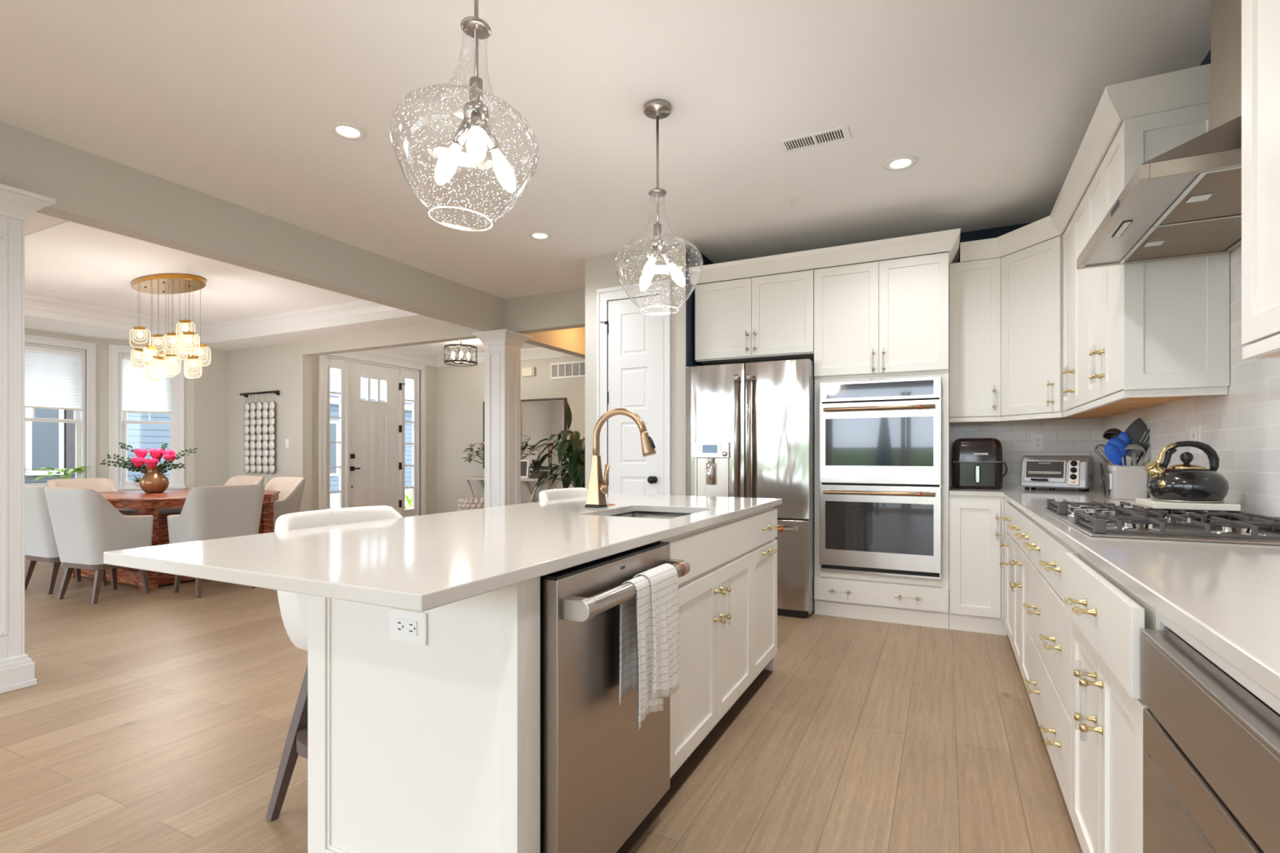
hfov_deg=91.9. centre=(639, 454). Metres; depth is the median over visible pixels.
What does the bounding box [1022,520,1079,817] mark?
base cabinet
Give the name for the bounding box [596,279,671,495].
door
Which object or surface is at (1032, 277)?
upper cabinet
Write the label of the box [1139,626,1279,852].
microwave oven
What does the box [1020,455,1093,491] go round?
toaster oven
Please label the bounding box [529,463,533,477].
figure
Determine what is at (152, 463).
rose
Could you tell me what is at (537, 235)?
recessed light
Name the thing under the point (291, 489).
dining chair
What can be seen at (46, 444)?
window
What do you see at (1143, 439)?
turner
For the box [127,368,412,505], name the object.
window glass
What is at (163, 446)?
eucalyptus sprig
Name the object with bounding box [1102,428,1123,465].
ladle
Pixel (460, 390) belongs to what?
wall
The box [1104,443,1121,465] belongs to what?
spoon
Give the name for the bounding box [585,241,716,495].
wall
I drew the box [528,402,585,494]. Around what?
potted plant
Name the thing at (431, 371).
wall
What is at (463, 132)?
bulb
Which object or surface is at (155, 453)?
rose
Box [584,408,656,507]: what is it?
faucet
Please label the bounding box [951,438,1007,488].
air fryer
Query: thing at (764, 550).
base cabinet
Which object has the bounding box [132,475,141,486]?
potted succulent
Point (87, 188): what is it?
ceiling beam
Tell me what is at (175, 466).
eucalyptus sprig
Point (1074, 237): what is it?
upper cabinet
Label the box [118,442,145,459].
eucalyptus sprig
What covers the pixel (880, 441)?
double wall oven
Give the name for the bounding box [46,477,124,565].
dining chair
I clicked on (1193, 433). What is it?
receptacle
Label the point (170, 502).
dining table
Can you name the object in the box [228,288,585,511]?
wall
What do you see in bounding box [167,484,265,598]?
dining chair
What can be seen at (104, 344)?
wall
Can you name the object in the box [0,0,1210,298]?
ceiling
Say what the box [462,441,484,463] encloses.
flower vase
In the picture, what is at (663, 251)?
bulb
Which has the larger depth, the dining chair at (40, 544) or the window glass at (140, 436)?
the window glass at (140, 436)
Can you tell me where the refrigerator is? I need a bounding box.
[685,359,814,618]
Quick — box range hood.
[1076,0,1241,269]
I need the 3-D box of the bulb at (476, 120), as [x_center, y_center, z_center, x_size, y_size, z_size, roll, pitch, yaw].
[-0.458,-0.895,1.733,0.101,0.192,0.108,0,0,26]
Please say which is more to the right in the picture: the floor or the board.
the board
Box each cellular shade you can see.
[24,345,81,410]
[122,355,173,413]
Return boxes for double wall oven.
[819,377,941,579]
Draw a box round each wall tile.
[948,417,1102,489]
[1102,244,1279,521]
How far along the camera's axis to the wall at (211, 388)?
8.49 m
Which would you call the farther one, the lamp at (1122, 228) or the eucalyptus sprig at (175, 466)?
the eucalyptus sprig at (175, 466)
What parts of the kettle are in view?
spout, spout lever, knob, lid, handle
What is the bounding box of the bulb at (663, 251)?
[658,247,685,287]
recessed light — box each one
[328,121,368,140]
[527,231,552,239]
[883,155,918,170]
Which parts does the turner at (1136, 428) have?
blade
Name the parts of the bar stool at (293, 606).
leg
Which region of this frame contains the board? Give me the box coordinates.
[1135,497,1240,511]
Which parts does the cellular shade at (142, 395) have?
head rail, rail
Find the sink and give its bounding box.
[611,511,691,519]
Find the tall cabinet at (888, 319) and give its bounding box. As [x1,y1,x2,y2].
[813,252,948,629]
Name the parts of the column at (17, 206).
panel moulding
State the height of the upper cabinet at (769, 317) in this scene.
0.605 m
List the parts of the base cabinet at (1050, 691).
handle, handle, handle, handle, handle, handle, drawer, drawer, drawer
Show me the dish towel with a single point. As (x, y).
(650, 646)
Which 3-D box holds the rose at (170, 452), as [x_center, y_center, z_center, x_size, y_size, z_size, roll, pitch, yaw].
[-4.697,0.102,6.149,0.152,0.309,0.116,0,0,22]
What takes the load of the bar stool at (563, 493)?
on the floor
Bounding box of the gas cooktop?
[1042,498,1279,545]
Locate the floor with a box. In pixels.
[0,555,1082,852]
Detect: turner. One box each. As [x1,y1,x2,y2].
[1124,417,1147,465]
[1135,428,1150,463]
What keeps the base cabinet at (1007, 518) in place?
on the floor
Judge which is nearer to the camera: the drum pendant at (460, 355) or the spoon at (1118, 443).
the spoon at (1118, 443)
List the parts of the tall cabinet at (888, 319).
handle, door, drawer, handle, door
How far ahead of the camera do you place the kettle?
2.17 m
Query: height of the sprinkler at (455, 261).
0.040 m
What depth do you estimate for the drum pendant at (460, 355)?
8.35 m
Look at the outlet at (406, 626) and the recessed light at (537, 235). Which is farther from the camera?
the recessed light at (537, 235)
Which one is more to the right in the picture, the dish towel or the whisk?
the whisk
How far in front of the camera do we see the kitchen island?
1.46 m
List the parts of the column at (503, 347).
panel moulding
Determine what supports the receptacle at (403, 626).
attached to the outlet at (406, 626)
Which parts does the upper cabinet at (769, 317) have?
door, handle, door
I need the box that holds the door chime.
[522,367,535,376]
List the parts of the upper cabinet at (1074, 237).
handle, door, handle, light rail, door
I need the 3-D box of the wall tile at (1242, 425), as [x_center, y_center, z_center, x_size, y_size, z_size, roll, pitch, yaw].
[2.004,-0.457,1.888,0.010,1.386,5.160,0,0,26]
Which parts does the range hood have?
underside panel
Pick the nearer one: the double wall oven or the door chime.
the double wall oven
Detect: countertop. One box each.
[103,493,782,612]
[948,486,1279,700]
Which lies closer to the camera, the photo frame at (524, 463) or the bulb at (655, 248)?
the bulb at (655, 248)
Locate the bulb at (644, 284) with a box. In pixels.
[639,250,654,292]
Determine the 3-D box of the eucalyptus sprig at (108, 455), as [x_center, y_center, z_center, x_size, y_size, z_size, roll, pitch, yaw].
[-5.027,0.108,6.110,0.449,0.237,0.050,0,0,-2]
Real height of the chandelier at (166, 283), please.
0.961 m
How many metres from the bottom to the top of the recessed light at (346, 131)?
0.005 m
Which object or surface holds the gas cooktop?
in the countertop at (1225, 596)
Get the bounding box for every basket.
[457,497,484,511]
[952,461,1002,486]
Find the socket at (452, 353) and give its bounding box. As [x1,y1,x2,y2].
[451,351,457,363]
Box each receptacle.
[395,617,417,635]
[1035,437,1040,447]
[1192,431,1195,448]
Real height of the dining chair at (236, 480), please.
0.902 m
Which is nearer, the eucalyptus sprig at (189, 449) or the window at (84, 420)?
the eucalyptus sprig at (189, 449)
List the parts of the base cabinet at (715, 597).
door, handle, handle, door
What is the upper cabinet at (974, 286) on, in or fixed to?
attached to the wall at (993, 233)
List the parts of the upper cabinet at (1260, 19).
light rail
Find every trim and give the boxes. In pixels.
[24,220,420,343]
[24,293,405,338]
[355,346,573,367]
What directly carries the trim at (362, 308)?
attached to the ceiling at (89, 265)
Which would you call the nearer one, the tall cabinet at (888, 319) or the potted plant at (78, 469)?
the tall cabinet at (888, 319)
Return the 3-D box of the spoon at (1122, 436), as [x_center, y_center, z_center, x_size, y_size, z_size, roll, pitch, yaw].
[2.591,0.044,3.316,0.056,0.336,0.030,0,0,26]
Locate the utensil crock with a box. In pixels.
[1106,465,1147,499]
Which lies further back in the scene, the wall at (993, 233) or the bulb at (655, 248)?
the wall at (993, 233)
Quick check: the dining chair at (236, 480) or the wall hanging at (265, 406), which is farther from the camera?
the wall hanging at (265, 406)
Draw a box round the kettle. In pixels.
[1143,440,1229,503]
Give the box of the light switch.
[285,439,288,448]
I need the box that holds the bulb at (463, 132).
[434,117,470,185]
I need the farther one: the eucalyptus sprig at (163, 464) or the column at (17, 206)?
the eucalyptus sprig at (163, 464)
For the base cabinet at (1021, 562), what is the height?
0.884 m
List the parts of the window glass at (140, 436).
pane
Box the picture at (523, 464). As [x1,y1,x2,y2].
[520,461,527,475]
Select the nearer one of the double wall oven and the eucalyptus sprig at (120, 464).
the double wall oven
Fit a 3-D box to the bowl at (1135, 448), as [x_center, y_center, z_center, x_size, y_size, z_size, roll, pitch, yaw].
[2.607,-0.022,3.265,0.098,0.073,0.096,0,0,26]
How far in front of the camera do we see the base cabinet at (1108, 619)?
1.43 m
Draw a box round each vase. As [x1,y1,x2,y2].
[138,465,169,493]
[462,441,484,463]
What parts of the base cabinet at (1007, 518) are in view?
handle, handle, door, drawer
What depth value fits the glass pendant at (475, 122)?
1.79 m
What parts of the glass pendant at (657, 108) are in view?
rod, lamp shade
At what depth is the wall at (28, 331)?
7.77 m
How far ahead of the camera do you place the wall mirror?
9.22 m
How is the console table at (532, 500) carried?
on the floor
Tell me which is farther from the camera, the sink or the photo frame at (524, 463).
the photo frame at (524, 463)
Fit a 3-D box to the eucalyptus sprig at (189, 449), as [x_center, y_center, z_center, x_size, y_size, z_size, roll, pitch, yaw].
[-4.619,0.074,6.157,0.381,0.303,0.049,0,0,-9]
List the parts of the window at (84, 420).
sash, sash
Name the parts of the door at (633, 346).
panel, knob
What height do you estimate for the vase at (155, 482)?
0.268 m
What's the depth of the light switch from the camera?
8.12 m
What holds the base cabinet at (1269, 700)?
on the floor
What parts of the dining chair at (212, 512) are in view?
leg, leg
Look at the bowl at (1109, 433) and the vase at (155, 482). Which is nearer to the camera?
the bowl at (1109, 433)
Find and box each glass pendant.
[389,0,539,226]
[614,98,702,311]
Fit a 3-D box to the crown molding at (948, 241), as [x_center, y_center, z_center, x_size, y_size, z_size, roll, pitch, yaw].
[1.372,-1.396,4.699,1.876,0.118,0.698,0,0,26]
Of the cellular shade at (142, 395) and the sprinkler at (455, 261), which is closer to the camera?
the sprinkler at (455, 261)
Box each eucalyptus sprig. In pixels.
[100,459,145,471]
[106,453,133,463]
[114,462,143,471]
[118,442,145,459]
[125,465,146,474]
[127,459,146,467]
[155,442,167,466]
[157,459,173,471]
[160,462,185,472]
[168,447,197,463]
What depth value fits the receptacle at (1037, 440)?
4.36 m
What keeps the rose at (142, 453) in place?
in the vase at (155, 482)
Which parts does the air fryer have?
lid panel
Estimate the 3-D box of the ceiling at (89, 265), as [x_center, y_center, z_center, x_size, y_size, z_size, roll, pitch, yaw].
[-5.070,-1.607,6.150,5.860,0.285,3.975,0,0,26]
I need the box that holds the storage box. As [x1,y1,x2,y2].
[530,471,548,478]
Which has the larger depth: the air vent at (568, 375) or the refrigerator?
the air vent at (568, 375)
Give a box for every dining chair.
[24,484,107,594]
[44,487,153,604]
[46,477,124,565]
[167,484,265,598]
[223,475,264,485]
[264,476,306,532]
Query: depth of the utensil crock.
3.26 m
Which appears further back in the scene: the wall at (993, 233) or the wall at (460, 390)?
the wall at (460, 390)
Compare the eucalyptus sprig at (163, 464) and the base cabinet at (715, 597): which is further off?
the eucalyptus sprig at (163, 464)
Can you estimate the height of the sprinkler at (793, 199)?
0.040 m
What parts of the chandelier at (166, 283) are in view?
cord, cord, cord, cord, cord, cord, cord, cord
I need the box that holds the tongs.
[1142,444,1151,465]
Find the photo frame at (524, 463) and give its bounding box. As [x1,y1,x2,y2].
[520,459,529,478]
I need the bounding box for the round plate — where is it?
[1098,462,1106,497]
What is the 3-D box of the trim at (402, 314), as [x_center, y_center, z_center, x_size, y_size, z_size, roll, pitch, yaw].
[-4.513,-1.496,5.945,3.920,0.064,2.900,0,0,26]
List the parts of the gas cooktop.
knob, knob, knob, burner, knob, knob, burner, burner, burner, burner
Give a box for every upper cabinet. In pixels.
[694,269,813,365]
[948,257,1000,422]
[1000,235,1126,421]
[1062,191,1164,417]
[1086,102,1229,409]
[1241,0,1279,359]
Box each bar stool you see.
[266,505,403,821]
[538,487,587,502]
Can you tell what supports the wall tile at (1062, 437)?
attached to the wall at (993, 233)
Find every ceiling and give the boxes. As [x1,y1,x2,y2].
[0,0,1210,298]
[24,212,450,351]
[391,338,539,356]
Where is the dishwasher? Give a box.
[540,541,690,852]
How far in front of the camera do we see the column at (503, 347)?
6.52 m
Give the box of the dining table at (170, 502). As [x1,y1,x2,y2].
[71,488,279,590]
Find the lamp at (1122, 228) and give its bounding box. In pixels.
[1111,220,1133,237]
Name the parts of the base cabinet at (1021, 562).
handle, handle, handle, door, handle, drawer, door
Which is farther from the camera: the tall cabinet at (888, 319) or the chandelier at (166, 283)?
the chandelier at (166, 283)
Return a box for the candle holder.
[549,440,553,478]
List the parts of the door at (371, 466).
handle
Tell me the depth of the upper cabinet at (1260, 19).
1.41 m
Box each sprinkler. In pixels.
[451,259,460,266]
[786,196,798,206]
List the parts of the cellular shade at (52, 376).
head rail, rail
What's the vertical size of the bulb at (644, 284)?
0.192 m
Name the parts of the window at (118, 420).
frame, sash, sash, sill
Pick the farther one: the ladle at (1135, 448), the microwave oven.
the ladle at (1135, 448)
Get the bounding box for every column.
[0,183,55,693]
[472,328,532,507]
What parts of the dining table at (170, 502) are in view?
pedestal post, frame, pedestal post, pedestal post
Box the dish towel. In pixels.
[618,563,679,728]
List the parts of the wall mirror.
glass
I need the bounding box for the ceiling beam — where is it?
[0,120,585,358]
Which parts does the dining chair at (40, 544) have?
leg, seat rail, leg, leg, leg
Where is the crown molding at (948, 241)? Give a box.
[688,228,960,284]
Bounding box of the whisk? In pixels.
[1094,444,1115,465]
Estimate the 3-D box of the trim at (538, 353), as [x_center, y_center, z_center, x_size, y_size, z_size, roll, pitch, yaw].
[-2.425,-1.514,8.466,3.150,0.152,2.230,0,0,26]
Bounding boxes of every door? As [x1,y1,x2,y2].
[318,351,426,517]
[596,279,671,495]
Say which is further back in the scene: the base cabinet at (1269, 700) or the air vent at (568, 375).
the air vent at (568, 375)
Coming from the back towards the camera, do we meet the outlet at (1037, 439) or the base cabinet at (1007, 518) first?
the outlet at (1037, 439)
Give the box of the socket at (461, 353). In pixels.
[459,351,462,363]
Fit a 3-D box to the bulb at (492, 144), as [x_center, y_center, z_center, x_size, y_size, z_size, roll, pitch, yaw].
[-0.425,-0.895,1.849,0.070,0.192,0.126,0,0,26]
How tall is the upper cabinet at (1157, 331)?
1.112 m
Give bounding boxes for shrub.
[404,491,412,509]
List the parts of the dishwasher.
handle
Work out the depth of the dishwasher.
1.52 m
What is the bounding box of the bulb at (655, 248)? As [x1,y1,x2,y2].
[642,244,658,279]
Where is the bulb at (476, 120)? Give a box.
[465,110,487,162]
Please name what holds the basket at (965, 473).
on the air fryer
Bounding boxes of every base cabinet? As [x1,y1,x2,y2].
[659,514,752,777]
[747,506,777,681]
[948,492,1007,635]
[1000,497,1017,648]
[1006,507,1035,701]
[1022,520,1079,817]
[1064,552,1157,852]
[1157,611,1279,714]
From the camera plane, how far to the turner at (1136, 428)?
3.30 m
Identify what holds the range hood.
attached to the wall at (1206, 60)
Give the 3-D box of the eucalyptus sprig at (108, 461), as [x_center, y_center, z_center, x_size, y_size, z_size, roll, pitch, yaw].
[-5.066,0.135,6.122,0.525,0.184,0.048,0,0,1]
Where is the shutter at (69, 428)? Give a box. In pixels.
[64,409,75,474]
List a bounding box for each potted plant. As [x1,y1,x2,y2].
[29,466,90,480]
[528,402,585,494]
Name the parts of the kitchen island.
panel, corner post, panel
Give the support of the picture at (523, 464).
attached to the photo frame at (524, 463)
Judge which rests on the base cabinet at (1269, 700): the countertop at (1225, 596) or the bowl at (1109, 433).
the countertop at (1225, 596)
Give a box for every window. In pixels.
[24,333,95,487]
[24,407,75,483]
[108,344,186,491]
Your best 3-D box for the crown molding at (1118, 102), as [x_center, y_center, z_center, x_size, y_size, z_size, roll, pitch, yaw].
[2.236,-1.396,3.276,0.456,0.118,2.003,0,0,11]
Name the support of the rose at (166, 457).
in the vase at (155, 482)
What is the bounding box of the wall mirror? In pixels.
[483,397,566,469]
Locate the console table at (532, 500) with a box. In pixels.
[462,476,555,503]
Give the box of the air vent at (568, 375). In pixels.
[551,360,585,378]
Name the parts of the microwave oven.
drawer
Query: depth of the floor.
2.45 m
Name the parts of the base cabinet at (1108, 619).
handle, door, handle, handle, drawer, door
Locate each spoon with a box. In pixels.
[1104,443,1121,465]
[1106,437,1125,465]
[1117,431,1130,465]
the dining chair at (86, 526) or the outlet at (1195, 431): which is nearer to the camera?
the outlet at (1195, 431)
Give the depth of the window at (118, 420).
7.96 m
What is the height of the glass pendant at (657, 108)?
0.970 m
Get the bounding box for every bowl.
[1102,428,1121,439]
[1124,444,1146,457]
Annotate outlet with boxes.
[389,608,426,645]
[1031,433,1044,450]
[1189,426,1200,453]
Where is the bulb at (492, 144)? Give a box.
[482,120,516,193]
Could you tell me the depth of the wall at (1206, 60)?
2.54 m
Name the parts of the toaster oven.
handle, glass, door, dial panel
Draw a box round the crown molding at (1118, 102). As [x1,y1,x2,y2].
[960,63,1210,262]
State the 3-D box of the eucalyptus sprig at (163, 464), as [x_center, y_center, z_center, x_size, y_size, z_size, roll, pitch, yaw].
[-4.689,0.134,6.080,0.250,0.184,0.046,0,0,21]
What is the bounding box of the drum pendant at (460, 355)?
[444,339,477,366]
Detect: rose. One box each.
[130,457,146,471]
[133,448,148,465]
[144,457,159,471]
[149,448,162,459]
[160,453,176,473]
[161,449,175,455]
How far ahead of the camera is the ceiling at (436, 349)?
9.14 m
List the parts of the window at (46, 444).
pane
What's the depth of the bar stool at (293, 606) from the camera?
1.98 m
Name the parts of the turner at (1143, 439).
blade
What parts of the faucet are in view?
plate, lever, spout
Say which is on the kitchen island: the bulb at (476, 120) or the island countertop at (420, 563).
the island countertop at (420, 563)
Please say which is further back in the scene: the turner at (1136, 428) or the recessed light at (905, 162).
the recessed light at (905, 162)
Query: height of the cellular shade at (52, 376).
0.723 m
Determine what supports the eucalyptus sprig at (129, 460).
in the vase at (155, 482)
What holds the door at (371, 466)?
in the wall at (431, 371)
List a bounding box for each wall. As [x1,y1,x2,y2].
[24,328,98,478]
[98,338,194,488]
[194,347,228,488]
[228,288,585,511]
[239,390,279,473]
[311,355,436,515]
[436,355,585,513]
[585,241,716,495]
[720,217,1072,488]
[1200,49,1210,66]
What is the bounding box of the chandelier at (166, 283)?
[129,273,210,382]
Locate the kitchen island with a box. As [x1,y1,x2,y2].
[307,506,774,852]
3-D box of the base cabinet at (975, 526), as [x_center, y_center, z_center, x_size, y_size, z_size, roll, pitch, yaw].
[2.300,0.708,4.237,0.330,0.884,0.645,0,0,26]
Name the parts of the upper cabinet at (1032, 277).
door, light rail, handle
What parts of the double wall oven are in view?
handle, handle, display glass, door, door, control panel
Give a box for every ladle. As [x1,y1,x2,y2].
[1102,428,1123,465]
[1124,444,1146,465]
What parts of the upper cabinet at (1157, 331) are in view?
handle, door, handle, door, light rail, panel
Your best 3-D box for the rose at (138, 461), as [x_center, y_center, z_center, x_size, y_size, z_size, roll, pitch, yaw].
[-4.870,0.139,6.041,0.158,0.234,0.114,0,0,-26]
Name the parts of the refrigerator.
dispenser panel, door, handle, handle, door, handle, freezer drawer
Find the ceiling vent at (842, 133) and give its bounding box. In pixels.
[777,124,852,153]
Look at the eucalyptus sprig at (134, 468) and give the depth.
6.03 m
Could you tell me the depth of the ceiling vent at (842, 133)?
3.23 m

